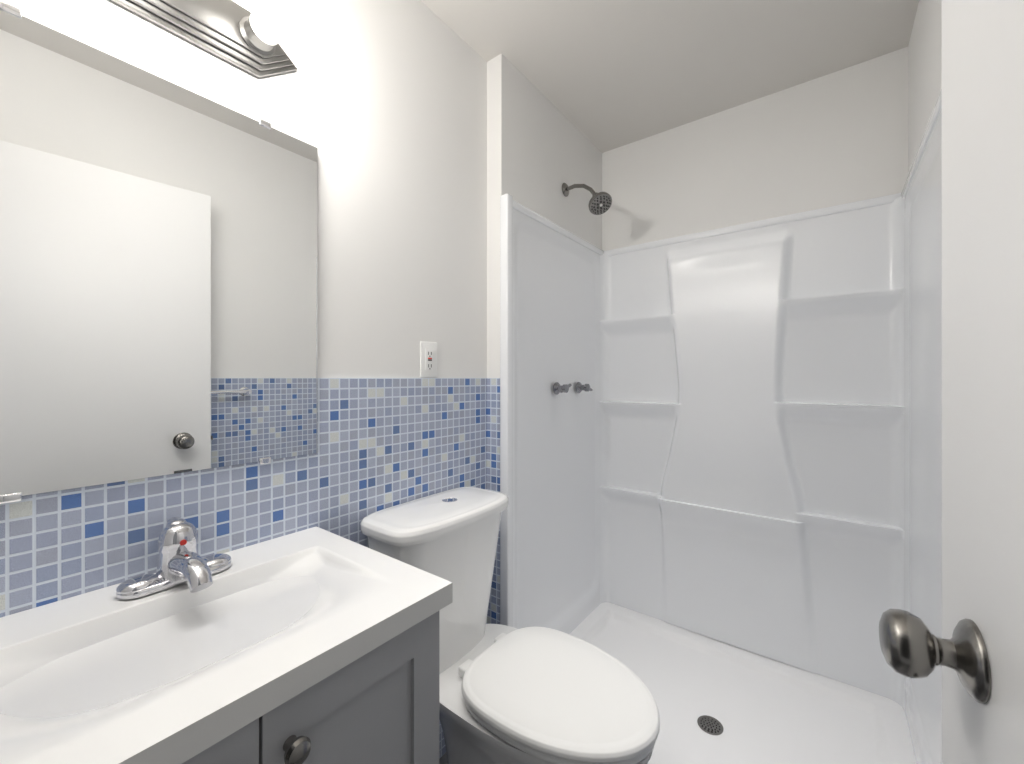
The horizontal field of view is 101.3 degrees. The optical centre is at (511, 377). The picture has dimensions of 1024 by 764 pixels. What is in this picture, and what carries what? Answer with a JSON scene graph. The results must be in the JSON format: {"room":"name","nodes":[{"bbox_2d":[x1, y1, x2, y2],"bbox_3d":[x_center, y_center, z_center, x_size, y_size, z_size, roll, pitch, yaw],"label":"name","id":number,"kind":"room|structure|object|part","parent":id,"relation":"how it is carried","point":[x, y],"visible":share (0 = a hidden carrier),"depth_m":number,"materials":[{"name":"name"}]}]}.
{"room":"bathroom","nodes":[
{"label":"bathroom","id":0,"kind":"room"},
{"bbox_2d":[2,0,486,377],"bbox_3d":[-0.567,0.030,1.040,0.100,2.440,1.435,0,0,37],"label":"wall","id":1,"kind":"structure","parent":0,"point":[392,101],"depth_m":1.20,"materials":[{"name":"white paint"}]},
{"bbox_2d":[110,0,299,77],"bbox_3d":[-0.634,-0.742,0.727,0.171,0.132,0.595,0,0,37],"label":"light","id":2,"kind":"object","parent":1,"relation":"attached to","point":[249,41],"visible":1,"depth_m":0.86,"materials":[{"name":"silver metal"}]},
{"bbox_2d":[0,378,486,758],"bbox_3d":[-0.497,0.625,1.044,0.008,1.250,1.327,0,0,37],"label":"wall tile","id":3,"kind":"structure","parent":1,"relation":"attached to","point":[383,443],"depth_m":0.97,"materials":[{"name":"blue tile"}]},
{"bbox_2d":[439,753,447,763],"bbox_3d":[0.261,1.280,1.012,1.455,0.060,2.390,0,0,37],"label":"floor","id":4,"kind":"structure","parent":0,"point":[443,760],"depth_m":1.37,"materials":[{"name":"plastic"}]},
{"bbox_2d":[0,517,452,763],"bbox_3d":[-0.482,0.755,0.647,0.492,0.991,0.631,0,0,37],"label":"vanity","id":5,"kind":"object","parent":4,"relation":"on","point":[314,645],"visible":1,"depth_m":0.62,"materials":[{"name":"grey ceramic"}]},
{"bbox_2d":[116,517,231,599],"bbox_3d":[-0.572,0.315,0.739,0.172,0.111,0.168,0,0,37],"label":"faucet","id":6,"kind":"object","parent":5,"relation":"on","point":[181,572],"depth_m":0.74,"materials":[{"name":"silver metal"}]},
{"bbox_3d":[-0.396,0.774,0.395,0.050,0.721,0.296,0,0,37],"label":"door","id":7,"kind":"part","parent":5,"relation":"part of","materials":[{"name":"grey wood"}]},
{"bbox_3d":[-0.215,0.774,0.634,0.050,0.721,0.296,0,0,37],"label":"door","id":8,"kind":"part","parent":5,"relation":"part of","materials":[{"name":"grey wood"}]},
{"bbox_2d":[360,487,659,763],"bbox_3d":[-0.001,0.808,1.086,0.722,0.884,0.460,0,0,37],"label":"toilet","id":9,"kind":"object","parent":4,"relation":"on","point":[508,695],"visible":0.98,"depth_m":1.06,"materials":[{"name":"white ceramic"}]},
{"bbox_3d":[0.112,0.772,1.051,0.500,0.051,0.378,0,0,37],"label":"seat","id":10,"kind":"part","parent":9,"relation":"part of","materials":[{"name":"white plastic"}]},
{"bbox_2d":[500,89,941,763],"bbox_3d":[0.688,0.182,1.519,1.183,2.135,0.866,0,0,37],"label":"shower","id":11,"kind":"object","parent":4,"relation":"on","point":[721,448],"visible":0.93,"depth_m":1.69,"materials":[{"name":"white plastic"}]},
{"bbox_2d":[487,54,601,377],"bbox_3d":[0.181,0.030,1.972,0.170,2.440,0.955,0,0,37],"label":"wall","id":12,"kind":"structure","parent":0,"point":[533,149],"depth_m":1.67,"materials":[{"name":"white paint"}]},
{"bbox_2d":[487,378,499,623],"bbox_3d":[-0.070,0.625,1.559,0.068,1.250,0.008,0,0,37],"label":"tiled wall","id":13,"kind":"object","parent":12,"relation":"attached to","point":[493,384],"depth_m":1.55,"materials":[{"name":"blue tile"}]},
{"bbox_2d":[420,0,918,152],"bbox_3d":[0.261,-1.220,1.012,1.455,0.060,2.390,0,0,37],"label":"ceiling","id":14,"kind":"structure","parent":0,"point":[622,72],"depth_m":1.50,"materials":[{"name":"white paint"}]},
{"bbox_2d":[602,47,907,250],"bbox_3d":[0.980,0.030,1.905,1.185,2.440,0.100,0,0,37],"label":"wall","id":15,"kind":"structure","parent":0,"point":[839,137],"depth_m":1.76,"materials":[{"name":"white paint"}]},
{"bbox_2d":[908,0,941,173],"bbox_3d":[0.801,0.030,0.604,0.100,2.440,2.390,0,0,37],"label":"wall","id":16,"kind":"structure","parent":0,"point":[925,43],"depth_m":1.28,"materials":[{"name":"white paint"}]},
{"bbox_3d":[-0.430,0.030,0.099,1.255,2.440,0.100,0,0,37],"label":"wall","id":17,"kind":"structure","parent":0,"visible":0},
{"bbox_2d":[0,0,317,503],"bbox_3d":[-0.682,-0.193,0.783,0.008,0.774,0.656,0,0,37],"label":"mirror","id":18,"kind":"object","parent":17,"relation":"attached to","point":[159,238],"visible":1,"depth_m":0.77,"materials":[{"name":"clear glass"}]},
{"bbox_2d":[420,341,436,376],"bbox_3d":[-0.266,-0.059,1.347,0.010,0.114,0.070,0,0,37],"label":"outlet","id":19,"kind":"object","parent":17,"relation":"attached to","point":[428,350],"visible":1,"depth_m":1.34,"materials":[{"name":"white plastic"}]},
{"bbox_2d":[879,0,1023,763],"bbox_3d":[0.271,0.227,0.151,0.169,2.023,0.781,0,0,37],"label":"door","id":20,"kind":"structure","parent":17,"relation":"in","point":[979,652],"depth_m":0.38,"materials":[{"name":"white paint"}]},
{"bbox_3d":[0.444,0.323,0.381,0.169,0.193,0.078,0,0,37],"label":"knob","id":21,"kind":"part","parent":20,"relation":"part of","materials":[{"name":"silver metal"}]}
]}

